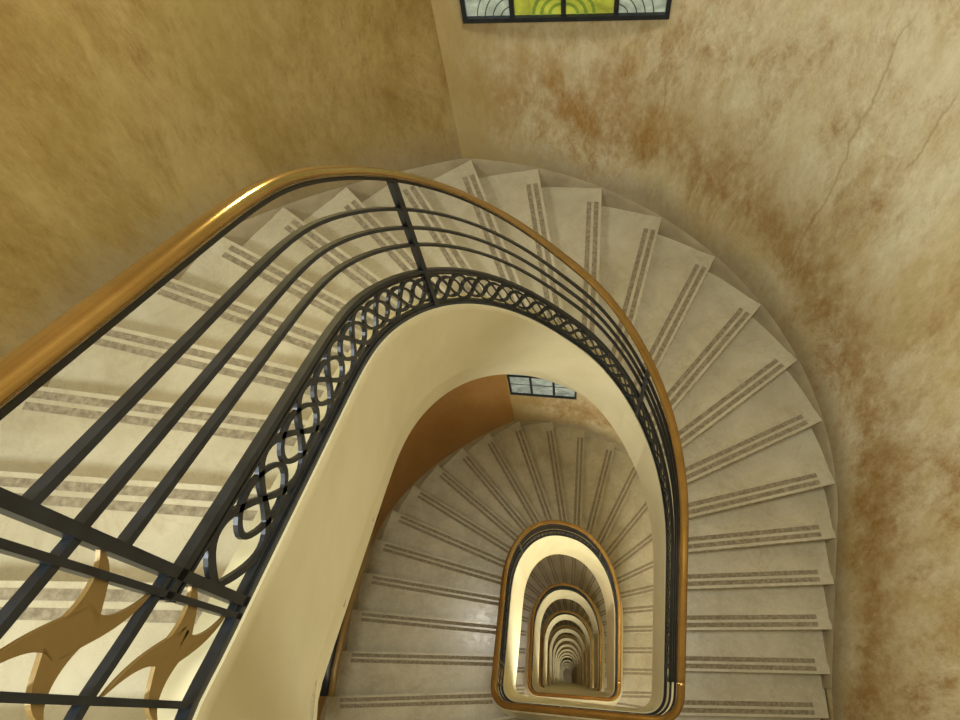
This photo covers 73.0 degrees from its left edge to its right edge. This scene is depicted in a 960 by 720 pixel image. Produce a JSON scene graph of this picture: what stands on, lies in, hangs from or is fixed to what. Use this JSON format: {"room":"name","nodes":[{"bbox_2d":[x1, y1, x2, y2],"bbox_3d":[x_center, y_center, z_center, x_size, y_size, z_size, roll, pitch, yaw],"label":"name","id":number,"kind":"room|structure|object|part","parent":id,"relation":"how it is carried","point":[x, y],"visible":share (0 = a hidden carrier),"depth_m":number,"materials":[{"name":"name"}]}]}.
{"room":"spiral stairwell","nodes":[
{"label":"spiral stairwell","id":0,"kind":"room"},
{"bbox_2d":[0,0,514,719],"bbox_3d":[3.681,18.055,38.377,1.571,90.280,4.666,0,64,8],"label":"wall","id":1,"kind":"structure","parent":0,"point":[123,123],"depth_m":2.83,"materials":[{"name":"paint"}]},
{"bbox_2d":[319,515,380,696],"bbox_3d":[-1.157,2.144,5.902,0.155,0.804,1.610,0,64,8],"label":"wall handrail","id":2,"kind":"object","parent":1,"relation":"attached to","point":[328,688],"visible":0.58,"depth_m":5.42,"materials":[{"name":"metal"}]},
{"bbox_3d":[-1.179,2.145,5.907,0.110,0.799,1.610,0,64,8],"label":"backing rail","id":3,"kind":"part","parent":2,"relation":"part of","materials":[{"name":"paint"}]},
{"bbox_2d":[563,668,571,682],"bbox_3d":[10.360,37.977,78.463,4.300,0.200,5.000,0,64,8],"label":"floor","id":4,"kind":"structure","parent":0,"point":[567,675],"depth_m":78.26,"materials":[{"name":"stone"}]},
{"bbox_2d":[431,0,959,719],"bbox_3d":[5.733,18.007,38.126,2.624,90.280,4.753,0,64,8],"label":"wall","id":5,"kind":"structure","parent":0,"point":[812,147],"depth_m":3.48,"materials":[{"name":"beige paint"}]},
{"bbox_2d":[507,374,576,399],"bbox_3d":[0.650,0.084,6.931,0.772,1.520,0.095,0,64,8],"label":"window","id":6,"kind":"structure","parent":5,"relation":"in","point":[523,385],"depth_m":7.43,"materials":[{"name":"glass"}]},
{"bbox_3d":[0.400,0.062,6.987,0.257,1.500,0.012,4,64,9],"label":"pane","id":7,"kind":"part","parent":6,"relation":"part of","materials":[{"name":"grey glass"}]},
{"bbox_3d":[0.653,0.079,6.945,0.257,1.500,0.012,4,64,9],"label":"pane","id":8,"kind":"part","parent":6,"relation":"part of","materials":[{"name":"grey glass"}]},
{"bbox_3d":[0.906,0.095,6.902,0.257,1.500,0.012,4,64,9],"label":"pane","id":9,"kind":"part","parent":6,"relation":"part of","materials":[{"name":"grey glass"}]},
{"bbox_2d":[460,0,671,23],"bbox_3d":[0.330,-2.050,2.591,1.028,1.520,0.114,0,64,8],"label":"window","id":10,"kind":"structure","parent":5,"relation":"in","point":[473,11],"depth_m":3.22,"materials":[{"name":"glass"}]},
{"bbox_3d":[-0.046,-2.081,2.668,0.257,1.500,0.012,4,64,9],"label":"pane","id":11,"kind":"part","parent":10,"relation":"part of","materials":[{"name":"clear glass"}]},
{"bbox_3d":[0.207,-2.064,2.626,0.257,1.500,0.012,4,64,9],"label":"pane","id":12,"kind":"part","parent":10,"relation":"part of","materials":[{"name":"yellow glass"}]},
{"bbox_3d":[0.460,-2.048,2.584,0.257,1.500,0.012,4,64,9],"label":"pane","id":13,"kind":"part","parent":10,"relation":"part of","materials":[{"name":"yellow glass"}]},
{"bbox_3d":[0.713,-2.031,2.542,0.257,1.500,0.012,4,64,9],"label":"pane","id":14,"kind":"part","parent":10,"relation":"part of","materials":[{"name":"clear glass"}]},
{"bbox_3d":[7.621,27.874,58.013,3.921,5.910,4.617,0,64,8],"label":"staircase","id":15,"kind":"structure","parent":0,"visible":0},
{"bbox_2d":[561,662,574,682],"bbox_3d":[7.054,25.776,53.778,3.921,5.910,4.617,0,64,8],"label":"staircase","id":16,"kind":"structure","parent":15,"relation":"on","point":[564,662],"depth_m":54.64,"materials":[{"name":"stone"}]},
{"bbox_2d":[560,660,574,683],"bbox_3d":[6.486,23.678,49.543,3.921,5.910,4.617,0,64,8],"label":"staircase","id":17,"kind":"structure","parent":16,"relation":"on","point":[565,660],"depth_m":49.90,"materials":[{"name":"stone"}]},
{"bbox_2d":[560,657,575,683],"bbox_3d":[5.919,21.580,45.308,3.921,5.910,4.617,0,64,8],"label":"staircase","id":18,"kind":"structure","parent":17,"relation":"on","point":[565,657],"depth_m":45.59,"materials":[{"name":"stone"}]},
{"bbox_2d":[559,655,576,683],"bbox_3d":[5.351,19.481,41.074,3.921,5.910,4.617,0,64,8],"label":"staircase","id":19,"kind":"structure","parent":18,"relation":"on","point":[563,655],"depth_m":41.29,"materials":[{"name":"stone"}]},
{"bbox_2d":[558,651,578,684],"bbox_3d":[4.784,17.383,36.839,3.921,5.910,4.617,0,64,8],"label":"staircase","id":20,"kind":"structure","parent":19,"relation":"on","point":[564,651],"depth_m":37.27,"materials":[{"name":"stone"}]},
{"bbox_2d":[556,647,579,684],"bbox_3d":[4.216,15.285,32.604,3.921,5.910,4.617,0,64,8],"label":"staircase","id":21,"kind":"structure","parent":20,"relation":"on","point":[562,651],"depth_m":32.97,"materials":[{"name":"stone"}]},
{"bbox_2d":[556,648,580,684],"bbox_3d":[4.304,14.993,31.720,1.178,5.423,1.691,0,64,8],"label":"stair railing","id":22,"kind":"object","parent":21,"relation":"on","point":[563,648],"visible":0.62,"depth_m":32.09,"materials":[{"name":"paint"}]},
{"bbox_2d":[555,641,582,685],"bbox_3d":[3.649,13.187,28.369,3.921,5.910,4.617,0,64,8],"label":"staircase","id":23,"kind":"structure","parent":21,"relation":"on","point":[565,645],"depth_m":28.76,"materials":[{"name":"stone"}]},
{"bbox_2d":[552,633,585,686],"bbox_3d":[3.082,11.088,24.135,3.921,5.910,4.617,0,64,8],"label":"staircase","id":24,"kind":"structure","parent":23,"relation":"on","point":[561,634],"depth_m":24.56,"materials":[{"name":"stone"}]},
{"bbox_2d":[551,636,587,686],"bbox_3d":[3.169,10.796,23.250,1.178,5.423,1.691,0,64,8],"label":"stair railing","id":25,"kind":"object","parent":24,"relation":"on","point":[570,637],"visible":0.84,"depth_m":23.89,"materials":[{"name":"metal"}]},
{"bbox_2d":[548,620,593,687],"bbox_3d":[2.514,8.990,19.900,3.921,5.910,4.617,0,64,8],"label":"staircase","id":26,"kind":"structure","parent":24,"relation":"on","point":[562,622],"depth_m":20.38,"materials":[{"name":"stone"}]},
{"bbox_2d":[547,626,592,687],"bbox_3d":[2.602,8.698,19.015,1.178,5.423,1.691,0,64,8],"label":"stair railing","id":27,"kind":"object","parent":26,"relation":"on","point":[561,627],"visible":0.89,"depth_m":19.35,"materials":[{"name":"metal"}]},
{"bbox_2d":[538,599,606,691],"bbox_3d":[1.946,6.892,15.665,3.921,5.910,4.617,0,64,8],"label":"staircase","id":28,"kind":"structure","parent":26,"relation":"on","point":[560,604],"depth_m":16.13,"materials":[{"name":"stone"}]},
{"bbox_2d":[540,610,601,690],"bbox_3d":[2.034,6.600,14.781,1.178,5.423,1.691,0,64,8],"label":"stair railing","id":29,"kind":"object","parent":28,"relation":"on","point":[558,613],"visible":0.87,"depth_m":15.00,"materials":[{"name":"metal"}]},
{"bbox_2d":[516,554,651,707],"bbox_3d":[1.379,4.794,11.431,3.921,5.910,4.617,0,64,8],"label":"staircase","id":30,"kind":"structure","parent":28,"relation":"on","point":[636,691],"depth_m":11.48,"materials":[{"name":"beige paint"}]},
{"bbox_2d":[527,583,620,701],"bbox_3d":[1.467,4.502,10.546,1.178,5.423,1.691,0,64,8],"label":"stair railing","id":31,"kind":"object","parent":30,"relation":"on","point":[563,586],"visible":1,"depth_m":9.84,"materials":[{"name":"paint"}]},
{"bbox_2d":[320,420,828,719],"bbox_3d":[0.812,2.695,7.196,3.921,5.910,4.617,0,64,8],"label":"staircase","id":32,"kind":"structure","parent":30,"relation":"on","point":[419,644],"depth_m":6.84,"materials":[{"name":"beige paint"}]},
{"bbox_2d":[0,158,837,719],"bbox_3d":[0.227,0.534,2.834,3.921,5.623,4.617,0,64,8],"label":"staircase","id":33,"kind":"structure","parent":32,"relation":"on","point":[761,476],"depth_m":3.21,"materials":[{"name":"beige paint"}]},
{"bbox_2d":[0,166,688,719],"bbox_3d":[0.332,0.305,2.077,1.178,5.423,1.691,0,64,8],"label":"stair railing","id":34,"kind":"object","parent":33,"relation":"attached to","point":[26,368],"visible":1,"depth_m":0.96,"materials":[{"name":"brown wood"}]},
{"bbox_3d":[-0.430,0.329,0.631,0.018,0.612,0.039,0,64,8],"label":"post","id":35,"kind":"part","parent":34,"relation":"part of","materials":[{"name":"metal"}]},
{"bbox_3d":[-0.414,0.256,0.748,0.018,0.614,0.035,0,64,8],"label":"post","id":36,"kind":"part","parent":34,"relation":"part of","materials":[{"name":"metal"}]},
{"bbox_3d":[-0.410,0.237,0.778,0.018,0.605,0.056,0,64,8],"label":"post","id":37,"kind":"part","parent":34,"relation":"part of","materials":[{"name":"metal"}]},
{"bbox_3d":[0.297,0.176,1.815,1.154,4.770,1.667,0,64,8],"label":"rail","id":38,"kind":"part","parent":34,"relation":"part of","materials":[{"name":"metal"}]},
{"bbox_3d":[-0.187,-0.317,1.921,0.020,0.630,0.018,21,68,17],"label":"post","id":39,"kind":"part","parent":34,"relation":"part of","materials":[{"name":"metal"}]},
{"bbox_3d":[0.833,0.169,3.322,0.020,0.630,0.018,-43,66,-13],"label":"post","id":40,"kind":"part","parent":34,"relation":"part of","materials":[{"name":"metal"}]},
{"bbox_3d":[0.879,2.634,7.711,3.921,4.441,4.048,0,64,8],"label":"skirting","id":41,"kind":"part","parent":32,"relation":"part of","materials":[{"name":"paint"}]},
{"bbox_2d":[491,520,684,719],"bbox_3d":[0.899,2.403,6.311,1.178,5.423,1.691,0,64,8],"label":"stair railing","id":42,"kind":"object","parent":32,"relation":"on","point":[516,551],"visible":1,"depth_m":5.23,"materials":[{"name":"paint"}]},
{"bbox_2d":[554,643,583,685],"bbox_3d":[3.737,12.895,27.485,1.178,5.423,1.691,0,64,8],"label":"stair railing","id":43,"kind":"object","parent":23,"relation":"on","point":[563,643],"visible":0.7,"depth_m":28.12,"materials":[{"name":"metal"}]},
{"bbox_3d":[9.324,34.169,70.717,3.921,5.910,4.617,0,64,8],"label":"staircase","id":44,"kind":"structure","parent":0,"visible":0},
{"bbox_2d":[562,666,572,682],"bbox_3d":[8.756,32.071,66.482,3.921,5.910,4.617,0,64,8],"label":"staircase","id":45,"kind":"structure","parent":44,"relation":"on","point":[564,666],"depth_m":66.45,"materials":[{"name":"stone"}]}
]}

